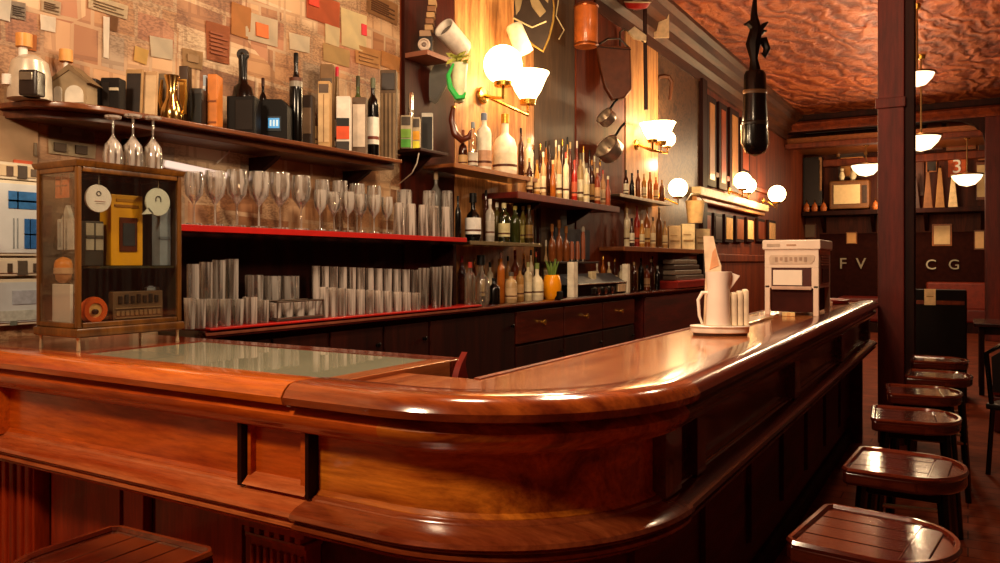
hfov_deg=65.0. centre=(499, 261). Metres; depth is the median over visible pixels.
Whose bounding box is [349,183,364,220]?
glass
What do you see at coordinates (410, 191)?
drinking glass
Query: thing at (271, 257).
wall panel
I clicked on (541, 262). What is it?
niche shelf
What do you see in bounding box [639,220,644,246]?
bottle
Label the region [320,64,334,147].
case
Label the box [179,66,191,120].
box
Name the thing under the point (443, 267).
glass
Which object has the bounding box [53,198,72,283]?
lantern
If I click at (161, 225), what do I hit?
canister
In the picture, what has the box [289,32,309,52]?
paper sheet
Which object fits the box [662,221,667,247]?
bottle
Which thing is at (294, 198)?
goblet
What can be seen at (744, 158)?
picture
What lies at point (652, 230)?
bottle
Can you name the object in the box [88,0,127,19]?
paper sheet
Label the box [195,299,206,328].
glass
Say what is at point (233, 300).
glass
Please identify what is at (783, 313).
block
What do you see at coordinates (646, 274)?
bottle
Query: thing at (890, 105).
pillar
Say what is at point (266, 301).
water glass
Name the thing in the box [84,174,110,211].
round tag
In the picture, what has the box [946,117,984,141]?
arch spandrel
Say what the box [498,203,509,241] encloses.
bottle
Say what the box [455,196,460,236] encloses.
bottle
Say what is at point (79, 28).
wall
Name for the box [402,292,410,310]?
glass
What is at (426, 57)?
shelf
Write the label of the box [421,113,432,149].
box
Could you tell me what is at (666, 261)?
tray
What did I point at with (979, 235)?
framed picture
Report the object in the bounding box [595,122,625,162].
steel pan
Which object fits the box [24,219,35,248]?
picture
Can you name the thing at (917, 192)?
stand
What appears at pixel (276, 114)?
box
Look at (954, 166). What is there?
number sign
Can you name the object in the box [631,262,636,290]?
bottle
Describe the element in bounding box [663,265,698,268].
tray
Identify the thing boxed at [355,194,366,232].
stemmed glass
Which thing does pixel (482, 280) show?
bottle
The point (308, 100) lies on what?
box
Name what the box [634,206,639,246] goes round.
bottle
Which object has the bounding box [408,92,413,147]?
tube
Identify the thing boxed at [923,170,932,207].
stand
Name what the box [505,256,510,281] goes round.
bottle
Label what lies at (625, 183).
bottle
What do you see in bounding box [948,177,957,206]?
stand
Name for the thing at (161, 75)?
photo frame
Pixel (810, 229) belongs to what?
framed picture
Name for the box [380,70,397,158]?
box
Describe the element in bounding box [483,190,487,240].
bottle
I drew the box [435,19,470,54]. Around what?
spot lamp
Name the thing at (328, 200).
stemmed glass
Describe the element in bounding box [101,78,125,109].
box
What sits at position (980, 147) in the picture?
framed picture
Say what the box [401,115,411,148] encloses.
box
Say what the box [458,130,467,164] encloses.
bottle
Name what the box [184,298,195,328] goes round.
glass
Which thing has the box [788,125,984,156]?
ceiling
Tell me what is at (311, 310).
tumbler
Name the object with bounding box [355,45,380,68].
paper sheet
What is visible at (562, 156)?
bottle
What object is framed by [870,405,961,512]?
bar stool
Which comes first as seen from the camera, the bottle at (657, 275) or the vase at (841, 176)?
the bottle at (657, 275)
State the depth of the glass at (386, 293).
4.51 m
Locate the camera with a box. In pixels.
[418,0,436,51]
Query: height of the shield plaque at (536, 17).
0.495 m
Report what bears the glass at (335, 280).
on the bar mat
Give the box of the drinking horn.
[448,106,471,143]
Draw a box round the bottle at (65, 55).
[59,48,72,67]
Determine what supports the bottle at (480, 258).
on the countertop at (229, 333)
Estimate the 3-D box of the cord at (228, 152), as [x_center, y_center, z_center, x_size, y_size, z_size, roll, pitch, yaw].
[-1.335,-0.568,3.826,0.015,0.184,0.094,0,0,44]
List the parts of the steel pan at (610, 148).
pan handle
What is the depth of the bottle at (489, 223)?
5.54 m
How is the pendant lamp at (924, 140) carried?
hanging from the ceiling at (822, 57)
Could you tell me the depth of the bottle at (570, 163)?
6.87 m
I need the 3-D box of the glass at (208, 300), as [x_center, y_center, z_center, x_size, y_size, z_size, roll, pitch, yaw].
[-1.268,0.226,3.470,0.052,0.124,0.052,0,0,-13]
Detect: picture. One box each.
[8,191,35,209]
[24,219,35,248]
[123,223,134,245]
[707,94,715,187]
[707,212,710,235]
[711,213,721,242]
[716,101,726,190]
[722,214,732,242]
[727,107,738,192]
[733,215,743,242]
[739,117,749,174]
[744,217,753,241]
[755,218,764,241]
[766,220,775,239]
[805,224,815,237]
[846,232,856,243]
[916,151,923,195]
[926,161,936,171]
[932,224,951,245]
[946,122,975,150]
[974,230,984,249]
[976,162,984,199]
[978,145,984,159]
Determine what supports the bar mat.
on the countertop at (229, 333)
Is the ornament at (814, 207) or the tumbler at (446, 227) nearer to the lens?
the tumbler at (446, 227)
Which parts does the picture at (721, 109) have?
panel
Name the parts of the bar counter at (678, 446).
panel, panel, ledge rail, frieze moulding, panel, panel frame, glass lid, panel sill, panel, panel frame, panel, ledge rail, frieze moulding, panel, panel, panel, panel, panel, panel, ledge rail, frieze moulding, panel, panel, panel, panel, panel, panel, panel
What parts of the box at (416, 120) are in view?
dark panel, coloured panel, coloured panel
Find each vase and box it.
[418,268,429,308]
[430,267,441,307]
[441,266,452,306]
[839,169,844,179]
[849,166,856,179]
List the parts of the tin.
lid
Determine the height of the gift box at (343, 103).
0.302 m
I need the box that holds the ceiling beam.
[788,98,999,134]
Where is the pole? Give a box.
[643,0,647,109]
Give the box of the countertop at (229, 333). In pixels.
[158,286,704,338]
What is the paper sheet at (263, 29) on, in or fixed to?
attached to the wall at (79, 28)
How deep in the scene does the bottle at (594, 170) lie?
7.54 m
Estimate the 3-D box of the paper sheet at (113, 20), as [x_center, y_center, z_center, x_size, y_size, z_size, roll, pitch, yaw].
[-1.653,-1.020,3.360,0.006,0.060,0.037,0,0,31]
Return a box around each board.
[0,161,36,181]
[0,180,35,255]
[0,258,35,275]
[0,279,35,325]
[429,57,451,103]
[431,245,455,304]
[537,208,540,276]
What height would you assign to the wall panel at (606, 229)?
3.200 m
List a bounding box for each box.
[92,78,100,105]
[100,194,142,265]
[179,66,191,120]
[261,99,291,139]
[303,95,314,143]
[336,96,351,150]
[352,97,367,153]
[380,70,397,158]
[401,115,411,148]
[413,117,420,147]
[421,113,432,149]
[660,279,704,288]
[667,226,680,248]
[680,224,694,248]
[695,229,709,249]
[829,179,870,209]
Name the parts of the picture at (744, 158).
panel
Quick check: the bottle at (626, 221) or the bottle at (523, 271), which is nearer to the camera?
the bottle at (523, 271)
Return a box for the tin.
[189,88,205,123]
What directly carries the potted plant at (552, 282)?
on the countertop at (229, 333)
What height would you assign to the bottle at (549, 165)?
0.457 m
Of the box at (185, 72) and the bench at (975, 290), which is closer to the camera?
the box at (185, 72)
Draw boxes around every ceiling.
[673,0,999,114]
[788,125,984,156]
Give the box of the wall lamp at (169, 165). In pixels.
[158,159,235,181]
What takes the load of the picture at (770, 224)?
attached to the wall at (79, 28)
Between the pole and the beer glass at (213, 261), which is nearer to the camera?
the beer glass at (213, 261)
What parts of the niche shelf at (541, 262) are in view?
tap handle, tap handle, tap handle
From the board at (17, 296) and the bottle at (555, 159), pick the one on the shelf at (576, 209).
the bottle at (555, 159)
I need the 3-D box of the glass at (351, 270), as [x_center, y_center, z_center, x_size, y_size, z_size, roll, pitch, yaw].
[-0.839,0.159,4.451,0.046,0.257,0.046,0,0,-24]
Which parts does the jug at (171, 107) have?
spout, handle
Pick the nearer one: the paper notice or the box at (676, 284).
the paper notice
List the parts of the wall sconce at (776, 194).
glass globe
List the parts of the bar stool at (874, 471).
leg, leg, seat, leg, leg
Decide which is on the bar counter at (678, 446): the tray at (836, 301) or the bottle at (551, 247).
the tray at (836, 301)
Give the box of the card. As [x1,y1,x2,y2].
[55,173,68,197]
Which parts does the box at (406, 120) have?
dark panel, coloured panel, coloured panel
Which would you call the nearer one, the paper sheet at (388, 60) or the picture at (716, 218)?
the paper sheet at (388, 60)
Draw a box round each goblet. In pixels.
[184,171,203,224]
[204,170,225,225]
[226,169,247,226]
[248,171,269,227]
[270,172,290,228]
[291,175,310,229]
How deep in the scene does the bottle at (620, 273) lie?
8.10 m
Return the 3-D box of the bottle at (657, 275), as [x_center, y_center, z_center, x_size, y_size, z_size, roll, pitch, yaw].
[1.713,0.172,8.537,0.054,0.256,0.054,0,0,34]
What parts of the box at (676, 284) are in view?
box lid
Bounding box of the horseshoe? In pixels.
[658,74,673,99]
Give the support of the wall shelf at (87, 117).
attached to the wall at (79, 28)
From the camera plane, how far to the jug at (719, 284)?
3.31 m
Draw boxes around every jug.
[158,74,187,119]
[697,272,739,325]
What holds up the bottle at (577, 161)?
on the shelf at (576, 209)
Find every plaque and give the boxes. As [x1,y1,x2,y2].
[142,180,169,215]
[513,0,554,52]
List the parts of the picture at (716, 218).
panel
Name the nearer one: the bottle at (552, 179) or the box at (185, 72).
the box at (185, 72)
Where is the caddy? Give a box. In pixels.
[560,262,629,297]
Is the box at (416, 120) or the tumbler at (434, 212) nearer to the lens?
the tumbler at (434, 212)
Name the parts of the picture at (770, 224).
panel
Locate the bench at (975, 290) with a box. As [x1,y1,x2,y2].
[926,282,984,333]
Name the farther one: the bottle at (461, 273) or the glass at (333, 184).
the bottle at (461, 273)
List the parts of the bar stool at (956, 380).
leg, seat, leg, leg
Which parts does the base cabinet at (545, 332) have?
drawer, door, drawer, door, drawer, door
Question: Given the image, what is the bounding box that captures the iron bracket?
[619,26,645,45]
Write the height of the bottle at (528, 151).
0.326 m
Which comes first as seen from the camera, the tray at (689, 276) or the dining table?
the dining table
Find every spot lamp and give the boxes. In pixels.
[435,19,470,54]
[506,22,532,55]
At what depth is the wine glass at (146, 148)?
3.00 m
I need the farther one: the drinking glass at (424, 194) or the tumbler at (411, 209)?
the drinking glass at (424, 194)
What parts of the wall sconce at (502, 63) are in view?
plate, arm, glass globe, arm, lamp shade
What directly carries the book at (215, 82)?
on the wall shelf at (87, 117)
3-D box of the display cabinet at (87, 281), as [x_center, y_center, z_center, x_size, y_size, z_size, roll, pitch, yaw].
[-1.421,-0.021,2.873,0.268,0.645,0.430,0,0,31]
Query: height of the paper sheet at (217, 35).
0.186 m
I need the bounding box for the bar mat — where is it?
[184,304,481,330]
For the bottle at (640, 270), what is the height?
0.342 m
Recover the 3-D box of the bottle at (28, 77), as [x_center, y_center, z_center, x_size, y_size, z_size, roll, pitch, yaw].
[-1.744,-0.725,2.907,0.148,0.249,0.161,0,0,0]
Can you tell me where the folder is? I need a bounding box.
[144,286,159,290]
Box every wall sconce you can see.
[477,45,548,115]
[634,120,675,153]
[665,178,687,204]
[728,172,755,199]
[762,185,785,208]
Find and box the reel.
[81,297,107,321]
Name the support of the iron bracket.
attached to the wall panel at (606, 229)
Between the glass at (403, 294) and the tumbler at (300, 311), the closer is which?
the tumbler at (300, 311)
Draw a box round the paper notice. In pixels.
[924,289,935,304]
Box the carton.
[318,81,331,146]
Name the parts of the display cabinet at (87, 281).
corner post, rail, rail, corner post, rail, moulding, moulding, rail, rail, corner post, rail, corner post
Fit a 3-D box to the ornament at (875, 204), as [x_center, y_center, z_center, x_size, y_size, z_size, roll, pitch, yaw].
[7.915,-1.232,16.552,0.143,0.252,0.139,0,0,31]
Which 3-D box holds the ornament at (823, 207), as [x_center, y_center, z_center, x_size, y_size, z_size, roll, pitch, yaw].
[7.038,-1.236,17.074,0.147,0.260,0.144,0,0,31]
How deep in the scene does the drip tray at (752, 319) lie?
4.21 m
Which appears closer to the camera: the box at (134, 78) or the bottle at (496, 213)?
the box at (134, 78)
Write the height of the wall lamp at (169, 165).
0.069 m
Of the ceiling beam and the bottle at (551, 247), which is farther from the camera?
the ceiling beam
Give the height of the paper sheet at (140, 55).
0.074 m
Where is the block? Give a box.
[782,312,794,315]
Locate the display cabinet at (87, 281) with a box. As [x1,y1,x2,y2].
[32,159,185,350]
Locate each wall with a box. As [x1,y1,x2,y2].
[0,0,805,342]
[806,123,984,239]
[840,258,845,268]
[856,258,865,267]
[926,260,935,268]
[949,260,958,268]
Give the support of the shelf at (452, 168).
attached to the wall panel at (484, 23)
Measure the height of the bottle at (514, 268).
0.393 m
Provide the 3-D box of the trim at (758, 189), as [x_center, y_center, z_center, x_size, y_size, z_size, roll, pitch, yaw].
[4.254,-1.260,13.239,0.050,0.080,5.700,0,0,31]
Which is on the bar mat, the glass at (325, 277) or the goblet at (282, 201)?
the glass at (325, 277)
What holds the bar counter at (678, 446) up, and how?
on the floor
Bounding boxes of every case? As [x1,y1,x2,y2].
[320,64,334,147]
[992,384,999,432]
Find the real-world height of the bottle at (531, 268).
0.398 m
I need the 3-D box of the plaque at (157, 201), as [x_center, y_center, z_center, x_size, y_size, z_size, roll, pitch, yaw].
[-1.276,-0.247,2.917,0.011,0.151,0.115,0,0,31]
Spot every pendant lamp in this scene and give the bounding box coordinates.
[850,145,877,175]
[916,3,935,86]
[916,54,942,150]
[950,138,983,185]
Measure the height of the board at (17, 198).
0.288 m
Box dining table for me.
[973,319,999,395]
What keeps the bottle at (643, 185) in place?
on the shelf at (621, 197)
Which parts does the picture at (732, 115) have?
panel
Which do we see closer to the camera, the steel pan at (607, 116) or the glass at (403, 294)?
the glass at (403, 294)
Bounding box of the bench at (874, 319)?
[838,296,877,331]
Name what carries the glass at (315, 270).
on the bar mat
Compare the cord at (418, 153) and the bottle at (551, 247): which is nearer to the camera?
the cord at (418, 153)
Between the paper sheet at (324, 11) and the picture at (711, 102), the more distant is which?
the picture at (711, 102)
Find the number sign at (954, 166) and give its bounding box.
[948,159,965,177]
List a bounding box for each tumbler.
[269,303,282,319]
[281,302,293,317]
[293,302,305,316]
[304,301,316,315]
[393,203,404,234]
[405,204,416,234]
[418,205,427,235]
[429,206,439,235]
[440,207,450,236]
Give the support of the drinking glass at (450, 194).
on the shelf at (185, 228)
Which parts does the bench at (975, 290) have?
backrest, seat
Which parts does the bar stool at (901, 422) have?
leg, seat, leg, leg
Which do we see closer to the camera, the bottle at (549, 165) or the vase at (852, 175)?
the bottle at (549, 165)
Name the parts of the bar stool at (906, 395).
leg, leg, seat, leg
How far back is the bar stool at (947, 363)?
5.39 m
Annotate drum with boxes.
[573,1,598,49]
[624,0,650,10]
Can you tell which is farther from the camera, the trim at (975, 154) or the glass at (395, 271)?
the trim at (975, 154)
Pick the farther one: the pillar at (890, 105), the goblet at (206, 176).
the pillar at (890, 105)
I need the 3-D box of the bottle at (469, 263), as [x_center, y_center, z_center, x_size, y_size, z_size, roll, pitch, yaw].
[-0.203,0.150,5.322,0.074,0.300,0.075,0,0,1]
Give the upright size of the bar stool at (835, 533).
0.724 m
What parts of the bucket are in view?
bail handle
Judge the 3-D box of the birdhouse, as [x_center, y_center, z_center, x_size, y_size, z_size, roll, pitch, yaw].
[-1.657,-0.680,3.053,0.179,0.160,0.092,0,0,0]
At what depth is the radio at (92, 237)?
2.77 m
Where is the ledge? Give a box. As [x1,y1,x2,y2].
[692,186,768,215]
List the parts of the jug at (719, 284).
handle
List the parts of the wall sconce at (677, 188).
arm, glass globe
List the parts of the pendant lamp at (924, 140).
rod, lamp shade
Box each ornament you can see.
[446,51,469,103]
[803,200,809,211]
[811,200,817,210]
[820,199,826,210]
[872,198,877,208]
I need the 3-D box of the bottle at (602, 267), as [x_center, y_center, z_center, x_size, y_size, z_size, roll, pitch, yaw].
[1.012,0.120,7.713,0.050,0.358,0.050,0,0,16]
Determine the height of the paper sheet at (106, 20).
0.174 m
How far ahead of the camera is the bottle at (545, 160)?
6.67 m
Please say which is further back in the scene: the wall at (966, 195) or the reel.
the wall at (966, 195)
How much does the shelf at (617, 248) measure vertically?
0.047 m
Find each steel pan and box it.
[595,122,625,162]
[597,98,617,126]
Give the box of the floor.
[774,332,999,562]
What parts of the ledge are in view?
ledge moulding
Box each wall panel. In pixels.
[181,233,402,323]
[401,0,453,304]
[454,0,533,303]
[534,0,574,279]
[575,0,623,273]
[624,31,657,289]
[658,53,698,254]
[697,78,706,278]
[718,254,764,312]
[820,231,984,297]
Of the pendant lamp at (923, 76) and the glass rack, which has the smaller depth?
the glass rack
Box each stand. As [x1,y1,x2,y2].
[703,236,720,324]
[916,178,919,207]
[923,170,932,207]
[935,166,944,206]
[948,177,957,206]
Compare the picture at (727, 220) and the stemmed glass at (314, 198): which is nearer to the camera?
the stemmed glass at (314, 198)
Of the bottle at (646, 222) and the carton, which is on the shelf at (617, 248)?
the bottle at (646, 222)
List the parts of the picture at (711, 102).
panel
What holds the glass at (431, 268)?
on the bar mat
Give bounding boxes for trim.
[594,0,802,139]
[716,172,786,200]
[785,130,984,167]
[790,105,999,132]
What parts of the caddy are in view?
white post, key panel, white post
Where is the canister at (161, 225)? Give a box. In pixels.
[152,208,170,265]
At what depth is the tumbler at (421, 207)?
4.81 m
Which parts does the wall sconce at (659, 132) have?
plate, arm, arm, lamp shade, arm, lamp shade, glass globe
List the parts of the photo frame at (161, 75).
frame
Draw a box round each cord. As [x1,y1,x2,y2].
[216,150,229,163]
[399,153,419,183]
[555,0,563,38]
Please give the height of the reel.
0.094 m
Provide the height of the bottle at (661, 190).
0.263 m
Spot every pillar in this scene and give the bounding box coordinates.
[875,0,905,445]
[905,0,915,444]
[985,115,999,341]
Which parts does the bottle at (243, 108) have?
plate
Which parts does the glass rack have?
post, post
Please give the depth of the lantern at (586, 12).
6.97 m
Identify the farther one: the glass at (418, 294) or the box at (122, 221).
the glass at (418, 294)
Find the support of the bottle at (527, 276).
on the countertop at (229, 333)
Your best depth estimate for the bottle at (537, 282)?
6.17 m
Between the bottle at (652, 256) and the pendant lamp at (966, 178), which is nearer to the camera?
the bottle at (652, 256)
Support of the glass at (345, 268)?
on the bar mat
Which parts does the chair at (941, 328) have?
rail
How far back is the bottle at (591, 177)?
7.22 m
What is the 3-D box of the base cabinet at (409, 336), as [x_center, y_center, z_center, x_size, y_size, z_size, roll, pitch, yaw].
[-0.763,0.871,4.551,0.288,1.058,0.886,0,0,31]
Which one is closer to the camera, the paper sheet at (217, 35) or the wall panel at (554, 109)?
the paper sheet at (217, 35)
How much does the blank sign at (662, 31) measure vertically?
0.410 m
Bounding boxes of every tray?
[663,259,696,263]
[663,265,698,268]
[663,269,700,274]
[663,274,703,279]
[690,324,749,335]
[749,316,772,324]
[831,298,848,304]
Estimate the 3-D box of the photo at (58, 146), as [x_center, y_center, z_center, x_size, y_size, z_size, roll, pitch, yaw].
[-1.770,-0.462,3.159,0.008,0.034,0.049,0,0,31]
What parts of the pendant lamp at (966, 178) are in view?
rod, lamp shade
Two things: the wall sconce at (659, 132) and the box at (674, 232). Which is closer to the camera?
the wall sconce at (659, 132)
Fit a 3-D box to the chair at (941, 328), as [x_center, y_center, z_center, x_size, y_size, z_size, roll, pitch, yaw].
[4.543,0.837,8.088,0.463,1.126,0.554,0,0,31]
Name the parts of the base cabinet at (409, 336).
door, door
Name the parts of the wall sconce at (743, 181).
glass globe, glass globe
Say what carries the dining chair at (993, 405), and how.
on the floor
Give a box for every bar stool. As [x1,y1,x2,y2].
[12,525,212,562]
[786,503,962,562]
[842,446,968,538]
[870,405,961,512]
[885,383,963,539]
[904,368,973,503]
[911,355,969,459]
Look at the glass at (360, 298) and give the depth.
4.30 m
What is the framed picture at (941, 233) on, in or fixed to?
attached to the wall at (966, 195)
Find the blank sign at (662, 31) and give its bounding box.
[654,15,668,37]
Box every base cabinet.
[219,328,326,347]
[327,317,427,354]
[427,309,514,378]
[513,296,634,367]
[633,289,704,339]
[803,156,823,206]
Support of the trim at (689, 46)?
attached to the wall at (79, 28)
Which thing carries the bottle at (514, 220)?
on the shelf at (474, 243)
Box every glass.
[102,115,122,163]
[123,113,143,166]
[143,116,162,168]
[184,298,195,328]
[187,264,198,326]
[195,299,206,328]
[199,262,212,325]
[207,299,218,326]
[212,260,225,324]
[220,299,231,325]
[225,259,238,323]
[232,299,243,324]
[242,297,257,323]
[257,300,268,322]
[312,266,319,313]
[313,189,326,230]
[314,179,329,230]
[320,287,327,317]
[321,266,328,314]
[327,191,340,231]
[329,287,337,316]
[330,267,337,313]
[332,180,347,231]
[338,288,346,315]
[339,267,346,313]
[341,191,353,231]
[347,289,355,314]
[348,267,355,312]
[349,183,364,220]
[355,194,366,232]
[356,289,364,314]
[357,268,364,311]
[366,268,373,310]
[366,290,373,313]
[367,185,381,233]
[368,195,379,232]
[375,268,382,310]
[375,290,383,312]
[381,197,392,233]
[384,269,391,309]
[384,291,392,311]
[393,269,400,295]
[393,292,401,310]
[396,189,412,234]
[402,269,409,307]
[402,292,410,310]
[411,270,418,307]
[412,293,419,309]
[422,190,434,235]
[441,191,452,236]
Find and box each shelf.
[0,100,401,188]
[73,266,173,267]
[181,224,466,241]
[398,148,447,175]
[405,49,448,65]
[423,162,537,183]
[440,241,541,246]
[482,191,619,224]
[540,261,598,263]
[599,246,703,253]
[611,193,671,205]
[802,206,984,232]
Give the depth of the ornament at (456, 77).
4.95 m
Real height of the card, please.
0.091 m
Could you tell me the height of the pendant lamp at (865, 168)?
0.663 m
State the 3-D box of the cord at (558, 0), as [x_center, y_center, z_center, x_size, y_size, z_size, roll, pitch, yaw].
[0.518,-2.129,6.836,0.022,0.380,0.166,0,0,31]
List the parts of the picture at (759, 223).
panel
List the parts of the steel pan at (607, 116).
pan handle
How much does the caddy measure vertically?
0.300 m
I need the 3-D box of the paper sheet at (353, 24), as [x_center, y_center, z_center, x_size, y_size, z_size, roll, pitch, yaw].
[-0.866,-1.381,4.678,0.010,0.221,0.222,0,1,31]
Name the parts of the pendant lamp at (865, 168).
lamp shade, rod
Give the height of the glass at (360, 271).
0.254 m
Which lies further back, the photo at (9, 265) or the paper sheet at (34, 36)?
the paper sheet at (34, 36)
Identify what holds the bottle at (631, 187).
on the shelf at (621, 197)
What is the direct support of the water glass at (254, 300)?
on the bar mat
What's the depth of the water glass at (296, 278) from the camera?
4.05 m
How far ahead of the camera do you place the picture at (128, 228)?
2.87 m
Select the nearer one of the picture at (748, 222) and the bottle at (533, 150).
the bottle at (533, 150)
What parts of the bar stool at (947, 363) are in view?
seat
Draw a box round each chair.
[916,289,966,402]
[983,343,999,474]
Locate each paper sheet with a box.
[0,0,10,21]
[0,115,37,163]
[11,0,25,19]
[28,34,36,50]
[40,14,55,32]
[41,0,60,14]
[48,139,95,158]
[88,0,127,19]
[103,16,109,57]
[109,16,117,31]
[134,46,148,64]
[150,36,172,59]
[182,47,202,69]
[206,21,229,64]
[231,2,250,38]
[246,13,277,46]
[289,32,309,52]
[306,0,339,27]
[323,43,349,66]
[325,23,339,46]
[341,7,366,51]
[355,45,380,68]
[367,0,397,24]
[381,50,399,71]
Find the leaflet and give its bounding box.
[52,284,72,322]
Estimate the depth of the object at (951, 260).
16.20 m
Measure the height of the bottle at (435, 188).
0.453 m
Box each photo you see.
[7,263,12,272]
[17,261,26,274]
[54,142,66,151]
[75,145,87,154]
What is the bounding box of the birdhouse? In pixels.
[52,64,101,104]
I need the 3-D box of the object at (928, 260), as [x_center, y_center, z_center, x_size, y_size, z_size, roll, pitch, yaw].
[9.019,0.051,16.428,0.180,0.205,0.040,0,0,31]
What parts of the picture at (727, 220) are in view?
panel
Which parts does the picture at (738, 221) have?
panel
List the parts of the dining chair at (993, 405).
leg, frame, seat, backrest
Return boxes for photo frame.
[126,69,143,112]
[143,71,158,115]
[157,73,165,115]
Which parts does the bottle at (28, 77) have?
white spout, panel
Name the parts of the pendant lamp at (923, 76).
rod, lamp shade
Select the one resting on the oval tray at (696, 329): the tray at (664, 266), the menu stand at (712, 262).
the menu stand at (712, 262)
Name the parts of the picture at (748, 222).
panel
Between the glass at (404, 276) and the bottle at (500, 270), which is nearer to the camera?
the glass at (404, 276)
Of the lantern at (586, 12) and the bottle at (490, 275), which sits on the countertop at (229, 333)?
the bottle at (490, 275)
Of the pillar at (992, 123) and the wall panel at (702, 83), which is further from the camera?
the pillar at (992, 123)
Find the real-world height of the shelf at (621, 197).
0.032 m
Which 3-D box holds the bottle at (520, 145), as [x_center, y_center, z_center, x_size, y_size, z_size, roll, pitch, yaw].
[0.160,-0.833,5.991,0.045,0.379,0.046,0,0,23]
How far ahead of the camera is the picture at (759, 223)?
13.56 m
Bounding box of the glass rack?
[260,298,323,321]
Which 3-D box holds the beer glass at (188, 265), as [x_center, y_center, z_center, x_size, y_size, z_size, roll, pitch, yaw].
[-1.365,0.148,3.491,0.052,0.279,0.053,0,0,-12]
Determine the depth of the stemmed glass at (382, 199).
4.53 m
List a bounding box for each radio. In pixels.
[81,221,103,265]
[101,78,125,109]
[108,290,162,320]
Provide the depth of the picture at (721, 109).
11.47 m
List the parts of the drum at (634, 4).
dish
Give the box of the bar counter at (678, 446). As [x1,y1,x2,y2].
[0,301,878,562]
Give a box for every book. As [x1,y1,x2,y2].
[203,75,207,124]
[207,74,222,126]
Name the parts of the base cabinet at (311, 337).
door, door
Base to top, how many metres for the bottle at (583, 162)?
0.570 m
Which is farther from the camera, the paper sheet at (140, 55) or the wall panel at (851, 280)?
the wall panel at (851, 280)
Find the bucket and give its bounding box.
[685,193,704,222]
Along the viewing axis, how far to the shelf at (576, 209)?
6.25 m
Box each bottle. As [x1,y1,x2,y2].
[2,32,52,100]
[59,48,72,67]
[227,49,260,133]
[259,78,266,100]
[289,52,302,141]
[315,113,317,144]
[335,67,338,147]
[355,76,360,96]
[368,78,378,155]
[431,171,440,230]
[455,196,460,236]
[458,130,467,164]
[458,256,465,303]
[465,193,480,240]
[465,262,474,303]
[468,122,477,166]
[472,255,489,304]
[472,258,476,302]
[477,113,491,168]
[480,265,484,302]
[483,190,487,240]
[485,199,494,241]
[486,262,492,296]
[489,278,499,303]
[493,113,516,173]
[494,202,499,241]
[497,252,504,302]
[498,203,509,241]
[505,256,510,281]
[505,272,516,302]
[510,206,519,242]
[511,250,518,279]
[516,266,523,301]
[518,128,523,175]
[520,206,525,242]
[521,254,525,276]
[524,138,533,176]
[524,262,531,300]
[525,205,532,242]
[526,158,532,192]
[529,250,533,277]
[532,150,535,193]
[532,263,543,299]
[534,160,539,193]
[534,252,536,275]
[538,144,541,194]
[541,152,545,194]
[543,240,547,279]
[544,141,547,195]
[547,146,551,195]
[548,224,555,260]
[550,160,555,196]
[554,140,557,176]
[555,220,562,260]
[556,145,561,197]
[561,139,564,197]
[563,152,568,198]
[563,226,569,260]
[567,137,568,163]
[568,142,572,198]
[571,160,577,199]
[576,141,578,171]
[577,153,583,200]
[582,146,584,173]
[583,163,589,201]
[588,150,590,174]
[589,160,594,202]
[593,156,595,177]
[594,168,600,203]
[599,160,601,180]
[600,256,605,272]
[601,170,605,204]
[605,176,610,205]
[612,258,617,276]
[618,265,621,278]
[623,170,628,194]
[624,208,629,245]
[629,173,634,195]
[629,218,634,245]
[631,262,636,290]
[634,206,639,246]
[635,170,640,196]
[638,258,643,289]
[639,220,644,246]
[641,174,646,197]
[644,207,649,246]
[644,265,649,289]
[647,172,652,199]
[648,259,653,289]
[650,217,655,246]
[652,256,654,287]
[653,177,658,200]
[655,266,659,289]
[656,208,661,247]
[659,180,664,201]
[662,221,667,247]
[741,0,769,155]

